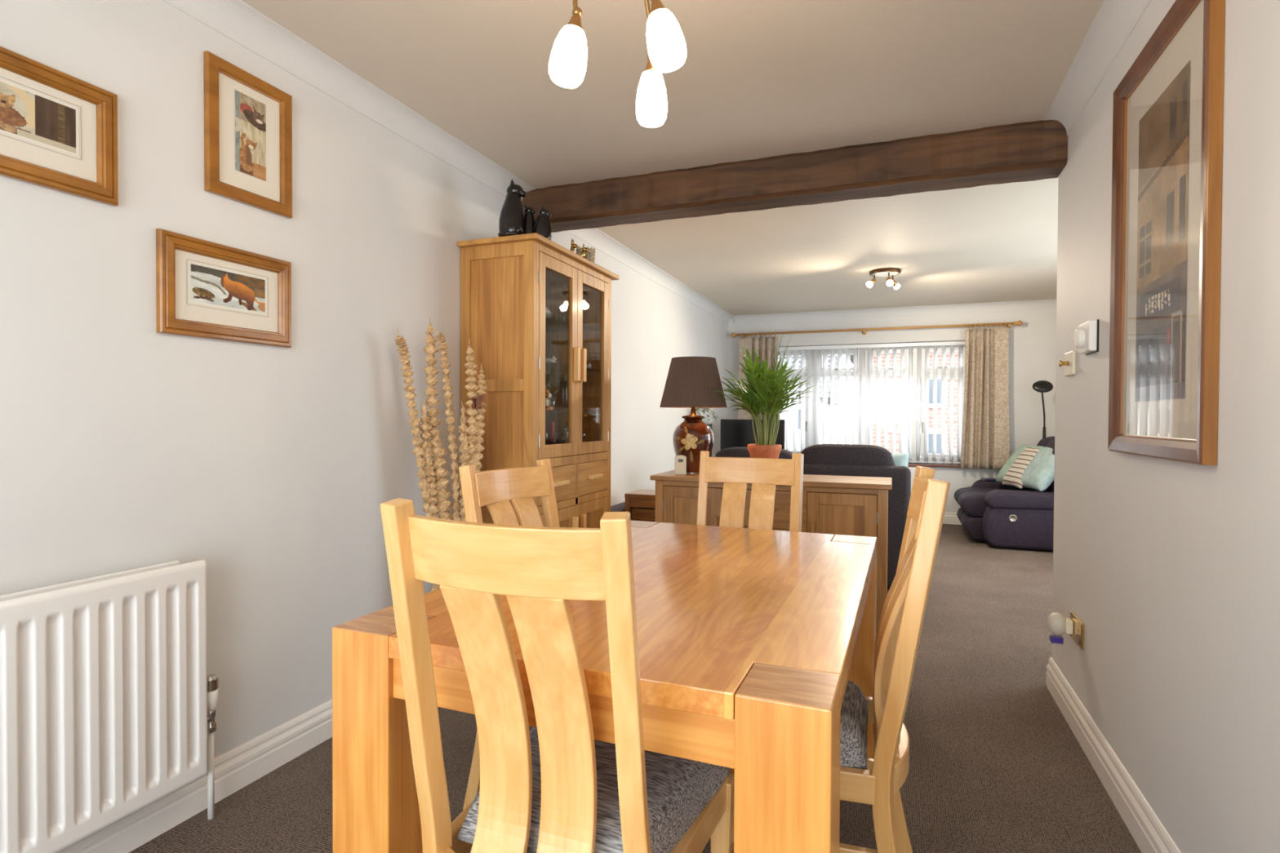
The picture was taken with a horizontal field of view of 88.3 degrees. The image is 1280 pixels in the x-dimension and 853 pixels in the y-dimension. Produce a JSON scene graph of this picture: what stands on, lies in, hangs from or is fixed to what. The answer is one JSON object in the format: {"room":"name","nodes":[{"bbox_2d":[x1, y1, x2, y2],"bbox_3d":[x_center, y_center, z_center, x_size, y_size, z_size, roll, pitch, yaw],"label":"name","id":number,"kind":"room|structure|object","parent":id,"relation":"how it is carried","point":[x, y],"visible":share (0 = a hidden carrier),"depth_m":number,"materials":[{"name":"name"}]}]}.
{"room":"dining room","nodes":[
{"label":"dining room","id":0,"kind":"room"},
{"bbox_2d":[0,0,728,758],"bbox_3d":[-0.652,-0.093,3.836,0.150,2.400,10.000,1,1,21],"label":"wall","id":1,"kind":"structure","parent":0,"point":[125,445],"depth_m":2.08,"materials":[{"name":"paint"}]},
{"bbox_2d":[0,46,118,206],"bbox_3d":[-1.493,-0.715,1.380,0.022,0.287,0.727,1,1,21],"label":"framed picture","id":2,"kind":"object","parent":1,"relation":"attached to","point":[59,129],"visible":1,"depth_m":1.59,"materials":[{"name":"brown wood"}]},
{"bbox_2d":[0,81,75,153],"bbox_3d":[-1.455,-0.729,1.488,0.001,0.108,0.316,1,1,21],"label":"print","id":3,"kind":"object","parent":2,"relation":"attached to","point":[24,113],"depth_m":1.56},
{"bbox_2d":[0,560,218,852],"bbox_3d":[-1.449,0.760,1.418,0.106,0.757,1.094,1,1,21],"label":"radiator","id":4,"kind":"object","parent":1,"relation":"attached to","point":[108,699],"visible":1,"depth_m":1.61,"materials":[{"name":"white metal"}]},
{"bbox_2d":[57,699,332,852],"bbox_3d":[-0.614,1.044,3.729,0.018,0.128,9.500,1,1,21],"label":"baseboard","id":5,"kind":"structure","parent":1,"relation":"attached to","point":[246,763],"depth_m":2.01,"materials":[{"name":"white paint"}]},
{"bbox_2d":[155,228,291,347],"bbox_3d":[-1.251,-0.405,2.019,0.022,0.286,0.426,1,1,21],"label":"framed picture","id":6,"kind":"object","parent":1,"relation":"attached to","point":[205,289],"visible":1,"depth_m":1.99,"materials":[{"name":"brown wood"}]},
{"bbox_2d":[191,263,265,313],"bbox_3d":[-1.255,-0.418,2.019,0.001,0.106,0.241,1,1,21],"label":"print","id":7,"kind":"object","parent":6,"relation":"attached to","point":[208,285],"depth_m":2.01},
{"bbox_2d":[203,50,292,218],"bbox_3d":[-1.225,-0.902,2.079,0.019,0.407,0.292,1,1,21],"label":"framed picture","id":8,"kind":"object","parent":1,"relation":"attached to","point":[248,119],"visible":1,"depth_m":2.07,"materials":[{"name":"brown wood"}]},
{"bbox_2d":[235,89,266,181],"bbox_3d":[-1.226,-0.914,2.080,0.001,0.245,0.106,1,1,21],"label":"print","id":9,"kind":"object","parent":8,"relation":"attached to","point":[250,113],"depth_m":2.08},
{"bbox_2d":[162,0,733,324],"bbox_3d":[-0.574,-1.250,3.684,0.083,0.083,9.500,1,1,21],"label":"trim","id":10,"kind":"structure","parent":1,"relation":"attached to","point":[235,20],"depth_m":2.51,"materials":[{"name":"paint"}]},
{"bbox_2d":[128,524,1142,852],"bbox_3d":[1.089,1.176,3.025,4.106,0.100,9.700,1,1,21],"label":"floor","id":11,"kind":"structure","parent":0,"point":[996,765],"depth_m":2.23,"materials":[{"name":"carpet"}]},
{"bbox_2d":[458,457,559,809],"bbox_3d":[-0.209,0.627,2.003,0.556,1.025,0.466,1,1,30],"label":"dining chair","id":12,"kind":"object","parent":11,"relation":"on","point":[494,489],"visible":0.24,"depth_m":2.09,"materials":[{"name":"brown wood"}]},
{"bbox_2d":[457,232,619,528],"bbox_3d":[-0.488,0.123,3.453,0.426,1.979,0.953,1,1,21],"label":"display cabinet","id":13,"kind":"object","parent":11,"relation":"on","point":[508,283],"visible":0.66,"depth_m":3.10,"materials":[{"name":"brown wood"}]},
{"bbox_2d":[497,178,527,236],"bbox_3d":[-0.581,-0.994,3.017,0.130,0.268,0.122,0,1,0],"label":"statue","id":14,"kind":"object","parent":13,"relation":"on","point":[511,221],"visible":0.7,"depth_m":2.99,"materials":[{"name":"black ceramic"}]},
{"bbox_2d":[523,204,535,234],"bbox_3d":[-0.535,-0.955,3.108,0.100,0.187,0.091,1,1,28],"label":"statue","id":15,"kind":"object","parent":13,"relation":"on","point":[529,212],"visible":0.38,"depth_m":3.08,"materials":[{"name":"black ceramic"}]},
{"bbox_2d":[532,205,551,240],"bbox_3d":[-0.460,-0.947,3.091,0.092,0.172,0.083,0,1,-12],"label":"statue","id":16,"kind":"object","parent":13,"relation":"on","point":[541,226],"visible":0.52,"depth_m":3.07,"materials":[{"name":"black ceramic"}]},
{"bbox_2d":[545,306,551,318],"bbox_3d":[-0.504,-0.581,3.312,0.124,0.062,0.124,1,1,21],"label":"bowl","id":17,"kind":"object","parent":13,"relation":"on","point":[548,313],"visible":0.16,"depth_m":3.29,"materials":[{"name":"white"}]},
{"bbox_2d":[545,387,553,411],"bbox_3d":[-0.472,-0.134,3.178,0.106,0.118,0.092,0,1,-3],"label":"tiger","id":18,"kind":"object","parent":13,"relation":"on","point":[548,395],"visible":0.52,"depth_m":3.16},
{"bbox_2d":[545,355,556,363],"bbox_3d":[-0.447,-0.333,3.279,0.065,0.036,0.026,0,1,11],"label":"animal figurine","id":19,"kind":"object","parent":13,"relation":"on","point":[553,359],"visible":0.98,"depth_m":3.27,"materials":[{"name":"grey ceramic"}]},
{"bbox_2d":[550,421,554,442],"bbox_3d":[-0.442,0.062,3.324,0.050,0.175,0.049,1,1,21],"label":"candle","id":20,"kind":"object","parent":13,"relation":"on","point":[552,424],"visible":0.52,"depth_m":3.31,"materials":[{"name":"red wax"}]},
{"bbox_2d":[555,422,568,444],"bbox_3d":[-0.396,0.061,3.611,0.140,0.170,0.140,1,1,21],"label":"lidded jar","id":21,"kind":"object","parent":13,"relation":"on","point":[562,437],"visible":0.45,"depth_m":3.56,"materials":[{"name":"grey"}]},
{"bbox_2d":[545,410,588,413],"bbox_3d":[-0.524,-0.076,3.452,0.328,0.006,0.827,1,1,21],"label":"glass shelf","id":22,"kind":"object","parent":13,"relation":"attached to","point":[546,411],"depth_m":3.74,"materials":[{"name":"clear glass"}]},
{"bbox_2d":[545,364,599,372],"bbox_3d":[-0.523,-0.316,3.449,0.328,0.006,0.827,1,1,21],"label":"glass shelf","id":23,"kind":"object","parent":13,"relation":"attached to","point":[548,367],"depth_m":3.65,"materials":[{"name":"clear glass"}]},
{"bbox_2d":[569,239,579,252],"bbox_3d":[-0.363,-0.931,3.501,0.085,0.129,0.054,1,1,17],"label":"animal","id":24,"kind":"object","parent":13,"relation":"on","point":[573,246],"visible":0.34,"depth_m":3.49},
{"bbox_2d":[579,244,589,257],"bbox_3d":[-0.308,-0.923,3.539,0.078,0.113,0.050,0,1,-12],"label":"animal","id":25,"kind":"object","parent":13,"relation":"on","point":[584,250],"visible":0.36,"depth_m":3.53},
{"bbox_2d":[576,246,595,263],"bbox_3d":[-0.301,-0.927,3.664,0.107,0.118,0.107,1,1,21],"label":"wicker basket","id":26,"kind":"object","parent":13,"relation":"on","point":[590,255],"visible":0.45,"depth_m":3.63,"materials":[{"name":"beige wicker"}]},
{"bbox_2d":[380,497,733,852],"bbox_3d":[-0.114,0.631,1.184,0.466,1.042,0.556,1,1,21],"label":"dining chair","id":27,"kind":"object","parent":11,"relation":"on","point":[550,787],"visible":0.97,"depth_m":1.01,"materials":[{"name":"brown wood"}]},
{"bbox_2d":[457,726,729,852],"bbox_3d":[-0.086,0.670,1.257,0.440,0.074,0.400,1,1,21],"label":"seat cushion","id":28,"kind":"object","parent":27,"relation":"on","point":[683,794],"depth_m":1.16,"materials":[{"name":"grey fabric"}]},
{"bbox_2d":[332,520,877,852],"bbox_3d":[0.106,0.760,1.760,0.926,0.760,1.434,1,1,22],"label":"dining table","id":29,"kind":"object","parent":11,"relation":"on","point":[751,642],"visible":0.8,"depth_m":1.23,"materials":[{"name":"brown wood"}]},
{"bbox_2d":[610,502,634,519],"bbox_3d":[-0.154,0.834,4.680,0.155,0.525,0.718,1,1,21],"label":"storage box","id":30,"kind":"object","parent":11,"relation":"on","point":[620,507],"visible":0.02,"depth_m":4.67,"materials":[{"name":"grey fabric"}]},
{"bbox_2d":[624,488,655,519],"bbox_3d":[0.115,0.780,4.638,0.357,0.636,0.315,1,1,21],"label":"side table","id":31,"kind":"object","parent":11,"relation":"on","point":[642,498],"visible":0.29,"depth_m":4.53,"materials":[{"name":"brown wood"}]},
{"bbox_2d":[631,506,655,521],"bbox_3d":[0.111,0.831,4.629,0.267,0.535,0.255,1,1,21],"label":"side table","id":32,"kind":"object","parent":11,"relation":"on","point":[646,514],"visible":0.22,"depth_m":4.53,"materials":[{"name":"brown wood"}]},
{"bbox_2d":[706,423,712,457],"bbox_3d":[0.623,0.522,6.565,0.140,1.100,0.206,1,1,21],"label":"speaker","id":33,"kind":"object","parent":11,"relation":"on","point":[710,425],"visible":0.14,"depth_m":6.59},
{"bbox_2d":[695,408,718,423],"bbox_3d":[0.626,-0.112,6.559,0.314,0.169,0.315,1,1,21],"label":"trailing plant","id":34,"kind":"object","parent":33,"relation":"on","point":[705,420],"visible":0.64,"depth_m":6.51,"materials":[{"name":"white plant"}]},
{"bbox_2d":[696,450,804,532],"bbox_3d":[0.346,0.620,2.395,0.466,1.033,0.556,1,1,21],"label":"dining chair","id":35,"kind":"object","parent":11,"relation":"on","point":[764,474],"visible":0.19,"depth_m":2.59,"materials":[{"name":"brown wood"}]},
{"bbox_2d":[649,470,892,633],"bbox_3d":[0.759,0.702,3.868,1.335,0.820,0.451,1,1,21],"label":"sideboard","id":36,"kind":"object","parent":11,"relation":"on","point":[848,505],"visible":0.41,"depth_m":3.58,"materials":[{"name":"brown wood"}]},
{"bbox_2d":[675,454,686,475],"bbox_3d":[0.244,0.230,3.957,0.068,0.117,0.030,0,1,3],"label":"thermometer","id":37,"kind":"object","parent":36,"relation":"on","point":[680,460],"visible":1,"depth_m":3.94,"materials":[{"name":"beige plastic"}]},
{"bbox_2d":[659,356,727,474],"bbox_3d":[0.329,-0.067,4.082,0.416,0.708,0.415,1,1,21],"label":"table lamp","id":38,"kind":"object","parent":36,"relation":"on","point":[688,378],"visible":0.94,"depth_m":3.96,"materials":[{"name":"orange ceramic"}]},
{"bbox_2d":[747,444,782,458],"bbox_3d":[0.735,0.199,3.898,0.200,0.186,0.200,1,1,21],"label":"plant pot","id":39,"kind":"object","parent":36,"relation":"on","point":[755,451],"visible":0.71,"depth_m":3.82,"materials":[{"name":"ceramic"}]},
{"bbox_2d":[706,334,814,444],"bbox_3d":[0.721,-0.206,3.913,0.647,0.677,0.768,1,1,21],"label":"palm plant","id":40,"kind":"object","parent":39,"relation":"in","point":[765,393],"visible":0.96,"depth_m":3.80,"materials":[{"name":"green plant"}]},
{"bbox_2d":[715,444,911,586],"bbox_3d":[1.172,0.593,5.085,1.685,0.948,0.920,1,1,21],"label":"sofa","id":41,"kind":"object","parent":11,"relation":"on","point":[836,460],"visible":0.23,"depth_m":4.50,"materials":[{"name":"grey fabric"}]},
{"bbox_2d":[715,447,792,458],"bbox_3d":[0.847,0.326,4.885,0.615,0.341,0.180,1,1,21],"label":"cushion","id":42,"kind":"object","parent":41,"relation":"on","point":[731,451],"depth_m":4.85,"materials":[{"name":"black fabric"}]},
{"bbox_2d":[800,444,895,466],"bbox_3d":[1.449,0.314,4.654,0.655,0.376,0.180,1,1,21],"label":"cushion","id":43,"kind":"object","parent":41,"relation":"on","point":[819,454],"depth_m":4.57,"materials":[{"name":"black fabric"}]},
{"bbox_2d":[891,452,908,466],"bbox_3d":[1.751,0.369,4.710,0.320,0.368,0.155,0,1,14],"label":"cushion","id":44,"kind":"object","parent":41,"relation":"on","point":[900,459],"visible":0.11,"depth_m":4.67,"materials":[{"name":"teal fabric"}]},
{"bbox_2d":[710,466,950,852],"bbox_3d":[0.410,0.624,1.561,0.556,1.050,0.466,1,1,20],"label":"dining chair","id":45,"kind":"object","parent":11,"relation":"on","point":[877,781],"visible":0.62,"depth_m":1.34,"materials":[{"name":"brown wood"}]},
{"bbox_2d":[840,680,868,768],"bbox_3d":[0.337,0.667,1.587,0.400,0.074,0.441,1,1,20],"label":"seat cushion","id":46,"kind":"object","parent":45,"relation":"on","point":[854,710],"depth_m":1.43,"materials":[{"name":"grey fabric"}]},
{"bbox_2d":[954,435,1054,551],"bbox_3d":[3.670,0.586,6.356,1.109,0.975,1.320,1,1,21],"label":"recliner sofa","id":47,"kind":"object","parent":11,"relation":"on","point":[994,513],"visible":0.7,"depth_m":5.84,"materials":[{"name":"purple fabric"}]},
{"bbox_2d":[957,490,988,517],"bbox_3d":[3.459,0.742,6.222,0.814,0.215,0.395,1,1,21],"label":"seat cushion","id":48,"kind":"object","parent":47,"relation":"on","point":[973,504],"depth_m":6.16,"materials":[{"name":"purple fabric"}]},
{"bbox_2d":[954,486,1017,503],"bbox_3d":[3.604,0.737,6.600,0.814,0.215,0.395,1,1,21],"label":"seat cushion","id":49,"kind":"object","parent":47,"relation":"on","point":[959,491],"depth_m":6.73,"materials":[{"name":"purple fabric"}]},
{"bbox_2d":[981,477,995,480],"bbox_3d":[3.766,0.556,6.886,0.341,0.014,0.201,1,1,18],"label":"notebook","id":50,"kind":"object","parent":47,"relation":"on","point":[982,478],"visible":0.44,"depth_m":6.85,"materials":[{"name":"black paper"}]},
{"bbox_2d":[995,444,1043,482],"bbox_3d":[3.744,0.377,6.517,0.301,0.385,0.413,0,1,8],"label":"cushion","id":51,"kind":"object","parent":47,"relation":"on","point":[1015,455],"visible":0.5,"depth_m":6.56,"materials":[{"name":"green fabric"}]},
{"bbox_2d":[1002,447,1040,488],"bbox_3d":[3.684,0.389,6.305,0.283,0.374,0.397,0,1,7],"label":"cushion","id":52,"kind":"object","parent":47,"relation":"on","point":[1013,476],"visible":0.7,"depth_m":6.27,"materials":[{"name":"fabric"}]},
{"bbox_2d":[1021,446,1054,491],"bbox_3d":[3.688,0.383,6.035,0.291,0.381,0.417,0,1,5],"label":"cushion","id":53,"kind":"object","parent":47,"relation":"on","point":[1039,474],"visible":0.8,"depth_m":5.94,"materials":[{"name":"teal fabric"}]},
{"bbox_2d":[1035,435,1054,491],"bbox_3d":[4.081,0.395,6.412,0.385,0.590,0.495,1,1,21],"label":"cushion","id":54,"kind":"object","parent":47,"relation":"on","point":[1045,442],"depth_m":6.42,"materials":[{"name":"fabric"}]},
{"bbox_2d":[1032,380,1053,438],"bbox_3d":[4.138,0.309,6.757,0.257,1.552,0.268,1,1,21],"label":"floor lamp","id":55,"kind":"object","parent":11,"relation":"on","point":[1042,386],"visible":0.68,"depth_m":6.67,"materials":[{"name":"black plastic"}]},
{"bbox_3d":[-0.769,0.907,2.769,0.210,0.430,0.210,1,1,21],"label":"floor vase","id":56,"kind":"object","parent":11,"relation":"on","visible":0},
{"bbox_2d":[394,328,431,517],"bbox_3d":[-0.874,0.344,2.688,0.249,1.458,0.067,0,1,-38],"label":"stem","id":57,"kind":"object","parent":56,"relation":"in","point":[418,451],"visible":0.64,"depth_m":2.64,"materials":[{"name":"beige plant"}]},
{"bbox_2d":[418,397,439,586],"bbox_3d":[-0.835,0.477,2.717,0.144,1.190,0.062,0,1,-17],"label":"stem","id":58,"kind":"object","parent":56,"relation":"in","point":[424,426],"visible":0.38,"depth_m":2.69,"materials":[{"name":"beige plant"}]},
{"bbox_2d":[424,448,439,591],"bbox_3d":[-0.829,0.583,2.712,0.121,0.981,0.066,0,1,-13],"label":"stem","id":59,"kind":"object","parent":56,"relation":"in","point":[433,500],"visible":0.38,"depth_m":2.69,"materials":[{"name":"beige plant"}]},
{"bbox_2d":[423,318,445,518],"bbox_3d":[-0.820,0.310,2.742,0.156,1.525,0.069,0,1,2],"label":"stem","id":60,"kind":"object","parent":56,"relation":"in","point":[430,349],"visible":0.45,"depth_m":2.72,"materials":[{"name":"beige plant"}]},
{"bbox_2d":[431,427,453,519],"bbox_3d":[-0.806,0.532,2.747,0.125,1.080,0.074,0,1,8],"label":"stem","id":61,"kind":"object","parent":56,"relation":"in","point":[441,462],"visible":0.27,"depth_m":2.73,"materials":[{"name":"beige plant"}]},
{"bbox_2d":[435,330,461,520],"bbox_3d":[-0.798,0.335,2.773,0.121,1.473,0.073,0,1,1],"label":"stem","id":62,"kind":"object","parent":56,"relation":"in","point":[452,447],"visible":0.68,"depth_m":2.77,"materials":[{"name":"beige plant"}]},
{"bbox_2d":[457,401,467,519],"bbox_3d":[-0.751,0.481,2.796,0.061,1.180,0.103,0,1,-2],"label":"stem","id":63,"kind":"object","parent":56,"relation":"in","point":[461,428],"visible":0.21,"depth_m":2.80,"materials":[{"name":"beige plant"}]},
{"bbox_2d":[458,431,471,521],"bbox_3d":[-0.738,0.542,2.768,0.069,1.060,0.079,1,1,44],"label":"stem","id":64,"kind":"object","parent":56,"relation":"in","point":[465,457],"visible":0.17,"depth_m":2.76,"materials":[{"name":"beige plant"}]},
{"bbox_2d":[463,338,478,471],"bbox_3d":[-0.727,0.352,2.783,0.094,1.440,0.076,0,1,-30],"label":"stem","id":65,"kind":"object","parent":56,"relation":"in","point":[472,430],"visible":0.41,"depth_m":2.76,"materials":[{"name":"beige plant"}]},
{"bbox_2d":[469,394,484,408],"bbox_3d":[-0.685,-0.103,2.754,0.076,0.062,0.014,1,1,21],"label":"ornament","id":66,"kind":"object","parent":65,"relation":"attached to","point":[480,399],"visible":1,"depth_m":2.75,"materials":[{"name":"plastic"}]},
{"bbox_2d":[474,363,487,471],"bbox_3d":[-0.708,0.402,2.784,0.126,1.340,0.055,0,1,-35],"label":"stem","id":67,"kind":"object","parent":56,"relation":"in","point":[479,424],"visible":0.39,"depth_m":2.79,"materials":[{"name":"beige plant"}]},
{"bbox_3d":[1.290,0.819,7.307,0.900,0.490,0.450,1,1,21],"label":"stand","id":68,"kind":"object","parent":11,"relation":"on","visible":0},
{"bbox_2d":[720,419,785,449],"bbox_3d":[1.234,0.248,7.263,0.707,0.652,0.200,1,1,21],"label":"television","id":69,"kind":"object","parent":68,"relation":"on","point":[734,433],"visible":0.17,"depth_m":7.28,"materials":[{"name":"black plastic"}]},
{"bbox_2d":[240,0,1104,315],"bbox_3d":[1.154,-1.335,3.128,4.106,0.120,10.000,1,1,21],"label":"ceiling","id":70,"kind":"structure","parent":0,"point":[757,79],"depth_m":2.60,"materials":[{"name":"paint"}]},
{"bbox_2d":[548,0,686,128],"bbox_3d":[-0.043,-0.993,1.492,0.300,0.526,0.194,0,1,-28],"label":"pendant light","id":71,"kind":"object","parent":70,"relation":"hanging from","point":[666,44],"visible":1,"depth_m":1.47,"materials":[{"name":"white glass"}]},
{"bbox_2d":[521,120,1067,232],"bbox_3d":[0.579,-1.181,3.230,2.561,0.194,0.209,1,1,21],"label":"ceiling beam","id":72,"kind":"structure","parent":70,"relation":"attached to","point":[1031,151],"depth_m":3.05,"materials":[{"name":"brown wood"}]},
{"bbox_2d":[866,267,901,289],"bbox_3d":[2.048,-1.232,5.547,0.274,0.150,0.268,1,1,21],"label":"fitting","id":73,"kind":"object","parent":70,"relation":"attached to","point":[883,272],"visible":1,"depth_m":5.50,"materials":[{"name":"brown metal"}]},
{"bbox_2d":[727,308,1056,512],"bbox_3d":[2.865,-0.134,7.629,3.706,2.400,0.300,1,1,21],"label":"wall","id":74,"kind":"structure","parent":0,"point":[1032,344],"depth_m":7.20,"materials":[{"name":"paint"}]},
{"bbox_2d":[777,345,964,463],"bbox_3d":[2.617,-0.274,7.740,2.290,1.365,0.107,1,1,21],"label":"window","id":75,"kind":"structure","parent":74,"relation":"in","point":[948,347],"depth_m":7.55,"materials":[{"name":"white plastic"}]},
{"bbox_2d":[777,341,964,462],"bbox_3d":[2.589,-0.286,7.666,2.270,1.331,0.080,1,1,21],"label":"vertical blind","id":76,"kind":"object","parent":75,"relation":"attached to","point":[788,353],"visible":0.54,"depth_m":7.62,"materials":[{"name":"white fabric"}]},
{"bbox_2d":[730,320,1022,337],"bbox_3d":[2.570,-1.089,7.504,3.117,0.078,0.120,1,1,21],"label":"pole","id":77,"kind":"object","parent":74,"relation":"attached to","point":[1019,323],"visible":0.95,"depth_m":7.41,"materials":[{"name":"brown wood"}]},
{"bbox_2d":[737,331,777,419],"bbox_3d":[1.414,-0.349,7.930,0.485,1.559,0.092,1,1,21],"label":"curtain","id":78,"kind":"object","parent":77,"relation":"hanging from","point":[766,347],"visible":0.32,"depth_m":7.93,"materials":[{"name":"fabric"}]},
{"bbox_2d":[960,322,1009,469],"bbox_3d":[3.697,-0.326,7.056,0.476,1.559,0.093,1,1,21],"label":"curtain","id":79,"kind":"object","parent":77,"relation":"hanging from","point":[985,438],"visible":0.99,"depth_m":7.05,"materials":[{"name":"fabric"}]},
{"bbox_2d":[733,299,1056,323],"bbox_3d":[2.801,-1.290,7.433,3.540,0.083,0.083,1,1,21],"label":"trim","id":80,"kind":"structure","parent":74,"relation":"attached to","point":[1042,304],"depth_m":7.39,"materials":[{"name":"paint"}]},
{"bbox_2d":[907,466,915,491],"bbox_3d":[2.621,0.698,7.516,1.235,0.497,0.106,1,1,21],"label":"radiator","id":81,"kind":"object","parent":74,"relation":"attached to","point":[913,469],"visible":0.02,"depth_m":7.31,"materials":[{"name":"white metal"}]},
{"bbox_2d":[907,462,966,467],"bbox_3d":[2.574,0.424,7.646,2.370,0.028,0.210,1,1,21],"label":"trim","id":82,"kind":"structure","parent":74,"relation":"attached to","point":[924,464],"depth_m":7.28,"materials":[{"name":"brown wood"}]},
{"bbox_2d":[942,511,961,524],"bbox_3d":[2.803,1.004,7.497,3.666,0.128,0.018,1,1,21],"label":"baseboard","id":83,"kind":"structure","parent":74,"relation":"attached to","point":[948,517],"depth_m":7.25,"materials":[{"name":"white paint"}]},
{"bbox_2d":[1051,0,1279,852],"bbox_3d":[0.963,-0.037,0.514,0.120,2.400,4.950,1,1,21],"label":"wall","id":84,"kind":"structure","parent":0,"point":[1170,570],"depth_m":1.55,"materials":[{"name":"paint"}]},
{"bbox_2d":[1058,350,1075,376],"bbox_3d":[1.676,-0.247,2.599,0.043,0.092,0.128,1,1,21],"label":"dimmer switch","id":85,"kind":"object","parent":84,"relation":"attached to","point":[1069,363],"visible":1,"depth_m":2.57,"materials":[{"name":"beige plastic"}]},
{"bbox_2d":[1070,611,1084,649],"bbox_3d":[1.630,0.759,2.462,0.011,0.095,0.165,1,1,21],"label":"wall socket","id":86,"kind":"object","parent":84,"relation":"attached to","point":[1077,636],"visible":0.92,"depth_m":2.43,"materials":[{"name":"gold metal"}]},
{"bbox_2d":[1046,612,1073,644],"bbox_3d":[1.607,0.775,2.532,0.082,0.121,0.080,1,1,21],"label":"air freshener","id":87,"kind":"object","parent":86,"relation":"attached to","point":[1057,624],"visible":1,"depth_m":2.51,"materials":[{"name":"beige plastic"}]},
{"bbox_2d":[1049,635,1063,644],"bbox_3d":[1.602,0.817,2.535,0.042,0.037,0.033,1,1,21],"label":"bottle","id":88,"kind":"object","parent":87,"relation":"on","point":[1053,638],"depth_m":2.52,"materials":[{"name":"blue"}]},
{"bbox_2d":[1073,319,1099,355],"bbox_3d":[1.567,-0.311,2.323,0.050,0.110,0.143,1,1,21],"label":"thermostat","id":89,"kind":"object","parent":84,"relation":"attached to","point":[1086,339],"visible":1,"depth_m":2.28,"materials":[{"name":"white plastic"}]},
{"bbox_2d":[1044,0,1151,135],"bbox_3d":[0.900,-1.198,0.604,0.083,0.083,4.800,1,1,21],"label":"trim","id":90,"kind":"structure","parent":84,"relation":"attached to","point":[1115,20],"depth_m":2.19,"materials":[{"name":"paint"}]},
{"bbox_2d":[1045,657,1181,852],"bbox_3d":[0.922,1.097,0.631,0.018,0.128,4.812,1,1,21],"label":"baseboard","id":91,"kind":"structure","parent":84,"relation":"attached to","point":[1144,826],"depth_m":2.04,"materials":[{"name":"white paint"}]},
{"bbox_2d":[1107,0,1225,465],"bbox_3d":[1.350,-0.474,1.727,0.030,1.107,0.661,1,1,21],"label":"framed picture","id":92,"kind":"object","parent":84,"relation":"attached to","point":[1168,107],"visible":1,"depth_m":1.65,"materials":[{"name":"brown wood"}]},
{"bbox_2d":[1134,60,1190,401],"bbox_3d":[1.355,-0.467,1.720,0.001,0.797,0.343,1,1,21],"label":"print","id":93,"kind":"object","parent":92,"relation":"attached to","point":[1163,130],"depth_m":1.70},
{"label":"outside","id":94,"kind":"structure","parent":0,"visible":0},
{"bbox_2d":[841,434,852,444],"bbox_3d":[7.544,1.003,33.722,70.000,0.100,51.650,1,1,21],"label":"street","id":95,"kind":"structure","parent":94,"point":[843,435],"depth_m":42.80,"materials":[{"name":"white"}]},
{"bbox_2d":[777,355,843,450],"bbox_3d":[0.358,-1.288,29.295,16.100,4.550,7.800,1,1,21],"label":"house","id":96,"kind":"structure","parent":95,"relation":"on","point":[828,356],"depth_m":23.73,"materials":[{"name":"white"}]},
{"bbox_2d":[850,350,958,457],"bbox_3d":[11.456,-1.837,20.648,9.700,6.000,7.800,1,1,21],"label":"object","id":97,"kind":"structure","parent":95,"relation":"on","point":[939,353],"depth_m":18.49,"materials":[{"name":"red brick"}]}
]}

